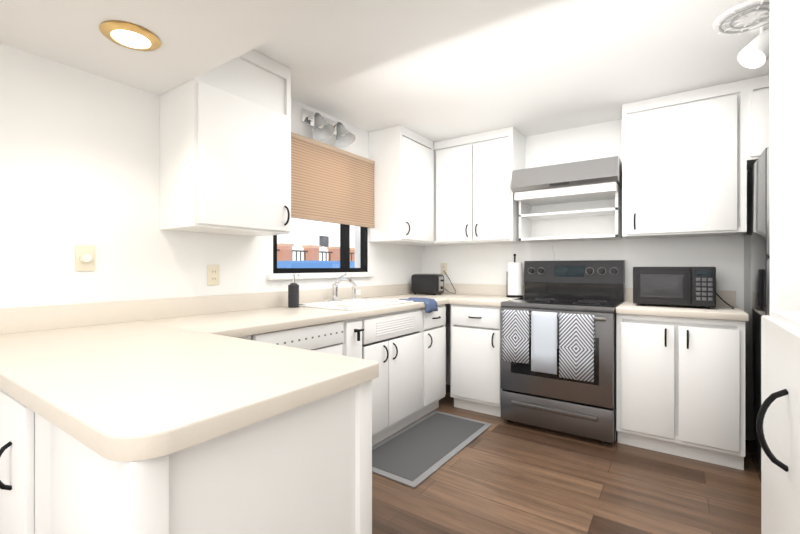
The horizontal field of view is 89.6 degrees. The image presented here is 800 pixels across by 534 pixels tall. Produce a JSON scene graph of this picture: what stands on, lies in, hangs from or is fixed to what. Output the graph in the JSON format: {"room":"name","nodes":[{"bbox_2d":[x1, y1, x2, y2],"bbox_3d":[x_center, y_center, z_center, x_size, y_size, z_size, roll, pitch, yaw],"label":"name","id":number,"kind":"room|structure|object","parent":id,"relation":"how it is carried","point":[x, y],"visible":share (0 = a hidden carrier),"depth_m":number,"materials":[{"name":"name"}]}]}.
{"room":"kitchen","nodes":[
{"label":"kitchen","id":0,"kind":"room"},
{"bbox_2d":[0,0,350,95],"bbox_3d":[-0.881,-1.152,-0.469,3.750,0.550,3.770,0,0,35],"label":"ceiling","id":1,"kind":"structure","parent":0,"point":[197,38],"depth_m":1.49,"materials":[{"name":"paint"}]},
{"bbox_2d":[99,20,160,50],"bbox_3d":[-1.018,-0.862,1.526,0.194,0.029,0.194,0,0,35],"label":"recessed light","id":2,"kind":"object","parent":1,"relation":"in","point":[128,35],"visible":1,"depth_m":1.50,"materials":[{"name":"gold metal"}]},
{"bbox_2d":[0,43,421,307],"bbox_3d":[-1.589,-0.127,1.676,0.150,2.600,6.200,0,0,35],"label":"wall","id":3,"kind":"structure","parent":0,"point":[79,157],"depth_m":1.85,"materials":[{"name":"paint"}]},
{"bbox_2d":[76,245,94,270],"bbox_3d":[-1.399,-0.040,1.796,0.022,0.116,0.072,0,0,35],"label":"dimmer switch","id":4,"kind":"object","parent":3,"relation":"attached to","point":[85,257],"visible":1,"depth_m":1.79,"materials":[{"name":"beige plastic"}]},
{"bbox_2d":[207,265,218,284],"bbox_3d":[-1.062,0.046,2.296,0.010,0.116,0.072,0,0,35],"label":"outlet","id":5,"kind":"object","parent":3,"relation":"attached to","point":[212,274],"visible":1,"depth_m":2.29,"materials":[{"name":"beige plastic"}]},
{"bbox_2d":[160,49,290,235],"bbox_3d":[-0.909,-0.673,2.188,0.384,0.963,0.571,0,0,35],"label":"upper cabinet","id":6,"kind":"object","parent":3,"relation":"attached to","point":[225,148],"visible":0.94,"depth_m":2.04,"materials":[{"name":"white wood"}]},
{"bbox_2d":[273,218,367,272],"bbox_3d":[-0.576,-0.412,3.062,0.055,0.909,0.983,0,0,35],"label":"window","id":7,"kind":"structure","parent":3,"relation":"in","point":[345,251],"depth_m":3.22,"materials":[{"name":"black metal"}]},
{"bbox_2d":[267,272,373,279],"bbox_3d":[-0.542,0.064,3.027,0.039,0.038,1.064,0,0,35],"label":"window sill","id":8,"kind":"structure","parent":3,"relation":"attached to","point":[311,275],"depth_m":2.90,"materials":[{"name":"white paint"}]},
{"bbox_2d":[301,108,355,146],"bbox_3d":[-0.500,-1.013,2.929,0.217,0.208,0.388,0,0,35],"label":"light","id":9,"kind":"object","parent":3,"relation":"attached to","point":[324,128],"visible":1,"depth_m":2.88,"materials":[{"name":"silver metal"}]},
{"bbox_2d":[291,132,374,227],"bbox_3d":[-0.531,-0.615,3.014,0.070,0.565,1.020,0,0,35],"label":"window blind","id":10,"kind":"object","parent":3,"relation":"attached to","point":[330,184],"visible":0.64,"depth_m":2.98,"materials":[{"name":"beige fabric"}]},
{"bbox_2d":[369,125,433,244],"bbox_3d":[0.041,-0.686,3.568,0.384,0.938,0.534,0,0,35],"label":"upper cabinet","id":11,"kind":"object","parent":3,"relation":"attached to","point":[401,156],"visible":1,"depth_m":3.38,"materials":[{"name":"white wood"}]},
{"bbox_2d":[253,0,769,141],"bbox_3d":[0.963,-1.292,2.207,3.750,0.270,2.730,0,0,35],"label":"ceiling","id":12,"kind":"structure","parent":0,"point":[436,70],"depth_m":2.26,"materials":[{"name":"paint"}]},
{"bbox_2d":[712,0,769,34],"bbox_3d":[1.608,-1.146,1.848,0.276,0.020,0.276,0,0,35],"label":"ceiling medallion","id":13,"kind":"object","parent":12,"relation":"in","point":[742,17],"visible":0.77,"depth_m":1.85,"materials":[{"name":"paint"}]},
{"bbox_2d":[737,20,769,68],"bbox_3d":[1.704,-1.054,1.909,0.161,0.205,0.145,0,0,35],"label":"light","id":14,"kind":"object","parent":12,"relation":"attached to","point":[754,53],"depth_m":1.89,"materials":[{"name":"white glass"}]},
{"bbox_2d":[372,384,760,533],"bbox_3d":[-0.106,1.213,0.655,3.750,0.080,6.500,0,0,35],"label":"floor","id":15,"kind":"structure","parent":0,"point":[501,476],"depth_m":2.10,"materials":[{"name":"brown wood"}]},
{"bbox_2d":[0,389,19,533],"bbox_3d":[-0.887,0.738,1.300,0.533,0.870,0.573,0,0,35],"label":"base cabinet","id":16,"kind":"object","parent":15,"relation":"on","point":[9,406],"depth_m":1.02,"materials":[{"name":"white wood"}]},
{"bbox_2d":[20,380,371,533],"bbox_3d":[-0.453,0.738,1.012,0.507,0.870,0.595,0,0,35],"label":"base cabinet","id":17,"kind":"object","parent":15,"relation":"on","point":[305,468],"depth_m":0.85,"materials":[{"name":"white wood"}]},
{"bbox_2d":[251,321,343,355],"bbox_3d":[-0.738,0.739,2.232,0.616,0.868,0.590,0,0,35],"label":"dishwasher","id":18,"kind":"object","parent":15,"relation":"on","point":[326,337],"visible":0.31,"depth_m":2.10,"materials":[{"name":"white plastic"}]},
{"bbox_2d":[237,304,445,445],"bbox_3d":[-0.444,0.738,2.624,0.656,0.870,2.100,0,0,35],"label":"base cabinet","id":19,"kind":"object","parent":15,"relation":"on","point":[406,350],"visible":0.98,"depth_m":2.80,"materials":[{"name":"white wood"}]},
{"bbox_2d":[0,283,523,461],"bbox_3d":[-0.451,0.232,1.863,1.508,0.140,4.598,0,0,35],"label":"countertop","id":20,"kind":"structure","parent":19,"relation":"on","point":[131,380],"depth_m":1.09,"materials":[{"name":"beige laminate"}]},
{"bbox_2d":[288,274,298,307],"bbox_3d":[-0.686,0.152,2.608,0.082,0.218,0.072,0,0,35],"label":"soap dispenser","id":21,"kind":"object","parent":20,"relation":"on","point":[293,294],"visible":1,"depth_m":2.58,"materials":[{"name":"grey plastic"}]},
{"bbox_2d":[299,273,412,335],"bbox_3d":[-0.309,0.241,2.846,0.496,0.395,0.728,0,0,35],"label":"sink","id":22,"kind":"object","parent":20,"relation":"in","point":[352,303],"visible":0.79,"depth_m":2.89,"materials":[{"name":"white ceramic"}]},
{"bbox_2d":[399,298,437,312],"bbox_3d":[0.149,0.292,3.102,0.244,0.096,0.201,0,0,35],"label":"cloth","id":23,"kind":"object","parent":20,"relation":"on","point":[431,305],"visible":1,"depth_m":3.05,"materials":[{"name":"blue fabric"}]},
{"bbox_2d":[411,274,443,294],"bbox_3d":[0.276,0.163,3.846,0.320,0.197,0.170,0,0,35],"label":"toaster","id":24,"kind":"object","parent":20,"relation":"on","point":[433,284],"visible":1,"depth_m":3.77,"materials":[{"name":"black plastic"}]},
{"bbox_2d":[506,254,522,297],"bbox_3d":[0.999,0.072,3.506,0.145,0.377,0.144,0,0,35],"label":"paper towel holder","id":25,"kind":"object","parent":20,"relation":"on","point":[514,279],"visible":1,"depth_m":3.45,"materials":[{"name":"white paper"}]},
{"bbox_2d":[372,411,491,487],"bbox_3d":[0.181,1.167,2.699,0.490,0.012,1.050,0,0,35],"label":"kitchen mat","id":26,"kind":"object","parent":15,"relation":"on","point":[416,453],"visible":0.85,"depth_m":2.60,"materials":[{"name":"grey fabric"}]},
{"bbox_2d":[451,304,501,416],"bbox_3d":[0.756,0.738,3.426,0.447,0.870,0.654,0,0,35],"label":"base cabinet","id":27,"kind":"object","parent":15,"relation":"on","point":[475,358],"visible":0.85,"depth_m":3.19,"materials":[{"name":"white wood"}]},
{"bbox_2d":[500,260,624,443],"bbox_3d":[1.217,0.560,3.023,0.756,1.225,0.748,0,0,35],"label":"stove","id":28,"kind":"object","parent":15,"relation":"on","point":[558,346],"visible":0.98,"depth_m":2.79,"materials":[{"name":"grey metal"}]},
{"bbox_2d":[616,313,744,469],"bbox_3d":[1.838,0.738,2.680,0.645,0.870,0.654,0,0,35],"label":"base cabinet","id":29,"kind":"object","parent":15,"relation":"on","point":[680,386],"visible":1,"depth_m":2.43,"materials":[{"name":"white wood"}]},
{"bbox_2d":[616,288,748,320],"bbox_3d":[1.849,0.232,2.686,0.658,0.140,0.633,0,0,35],"label":"countertop","id":30,"kind":"structure","parent":29,"relation":"on","point":[721,310],"depth_m":2.53,"materials":[{"name":"beige laminate"}]},
{"bbox_2d":[633,267,734,308],"bbox_3d":[1.904,0.130,2.719,0.549,0.263,0.388,0,0,35],"label":"microwave","id":31,"kind":"object","parent":30,"relation":"on","point":[686,286],"visible":1,"depth_m":2.58,"materials":[{"name":"black plastic"}]},
{"bbox_2d":[744,145,769,481],"bbox_3d":[2.353,0.285,2.083,0.780,1.775,0.938,0,0,35],"label":"fridge","id":32,"kind":"object","parent":15,"relation":"on","point":[756,271],"visible":0.19,"depth_m":2.29,"materials":[{"name":"black metal"}]},
{"bbox_2d":[756,311,799,533],"bbox_3d":[0.818,0.632,0.419,0.660,1.082,0.660,0,0,35],"label":"base cabinet","id":33,"kind":"object","parent":15,"relation":"on","point":[778,424],"visible":1,"depth_m":0.68,"materials":[{"name":"white wood"}]},
{"bbox_2d":[422,119,748,384],"bbox_3d":[1.695,-0.127,3.270,3.750,2.600,0.150,0,0,35],"label":"wall","id":34,"kind":"structure","parent":0,"point":[487,263],"depth_m":3.31,"materials":[{"name":"paint"}]},
{"bbox_2d":[441,263,446,274],"bbox_3d":[0.438,0.018,4.036,0.072,0.116,0.010,0,0,35],"label":"outlet","id":35,"kind":"object","parent":34,"relation":"attached to","point":[443,267],"visible":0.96,"depth_m":4.03,"materials":[{"name":"beige plastic"}]},
{"bbox_2d":[406,126,524,245],"bbox_3d":[0.563,-0.686,3.723,1.071,0.938,0.384,0,0,35],"label":"upper cabinet","id":36,"kind":"object","parent":34,"relation":"attached to","point":[475,202],"visible":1,"depth_m":3.48,"materials":[{"name":"white wood"}]},
{"bbox_2d":[511,156,621,192],"bbox_3d":[1.314,-0.685,3.165,0.752,0.174,0.450,0,0,35],"label":"range hood","id":37,"kind":"object","parent":34,"relation":"attached to","point":[596,171],"visible":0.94,"depth_m":2.96,"materials":[{"name":"silver metal"}]},
{"bbox_2d":[515,182,622,241],"bbox_3d":[1.327,-0.406,3.184,0.720,0.379,0.403,0,0,35],"label":"spice shelf","id":38,"kind":"object","parent":34,"relation":"attached to","point":[584,212],"visible":0.9,"depth_m":3.23,"materials":[{"name":"white wood"}]},
{"bbox_2d":[622,77,757,238],"bbox_3d":[1.955,-0.686,2.787,0.704,0.938,0.346,0,0,35],"label":"upper cabinet","id":39,"kind":"object","parent":34,"relation":"attached to","point":[690,158],"depth_m":2.63,"materials":[{"name":"white wood"}]},
{"bbox_2d":[758,75,769,157],"bbox_3d":[2.397,-0.906,2.483,0.429,0.498,0.346,0,0,35],"label":"upper cabinet","id":40,"kind":"object","parent":34,"relation":"attached to","point":[763,81],"depth_m":2.42,"materials":[{"name":"white wood"}]},
{"bbox_2d":[770,0,799,315],"bbox_3d":[1.849,0.008,1.299,0.960,2.330,0.120,0,0,35],"label":"wall","id":41,"kind":"structure","parent":0,"point":[784,155],"depth_m":1.51,"materials":[{"name":"paint"}]},
{"label":"outside","id":42,"kind":"structure","parent":0,"visible":0},
{"bbox_3d":[-12.109,1.783,21.793,39.700,0.020,65.000,0,0,35],"label":"ground","id":43,"kind":"structure","parent":42,"visible":0},
{"bbox_2d":[277,260,354,267],"bbox_3d":[-1.004,0.823,10.502,2.000,1.900,5.400,0,0,35],"label":"swimming pool","id":44,"kind":"object","parent":43,"relation":"on","point":[318,264],"depth_m":8.02,"materials":[{"name":"blue liquid"}]},
{"bbox_2d":[277,243,354,260],"bbox_3d":[-1.736,0.588,12.171,0.380,2.370,8.580,0,0,35],"label":"fence","id":45,"kind":"object","parent":43,"relation":"on","point":[315,253],"depth_m":10.98,"materials":[{"name":"brown brick"}]},
{"bbox_2d":[277,218,354,260],"bbox_3d":[-5.649,-1.827,23.415,5.500,7.200,13.600,0,0,35],"label":"house","id":46,"kind":"structure","parent":43,"relation":"on","point":[319,225],"depth_m":21.08,"materials":[{"name":"white paint"}]}
]}

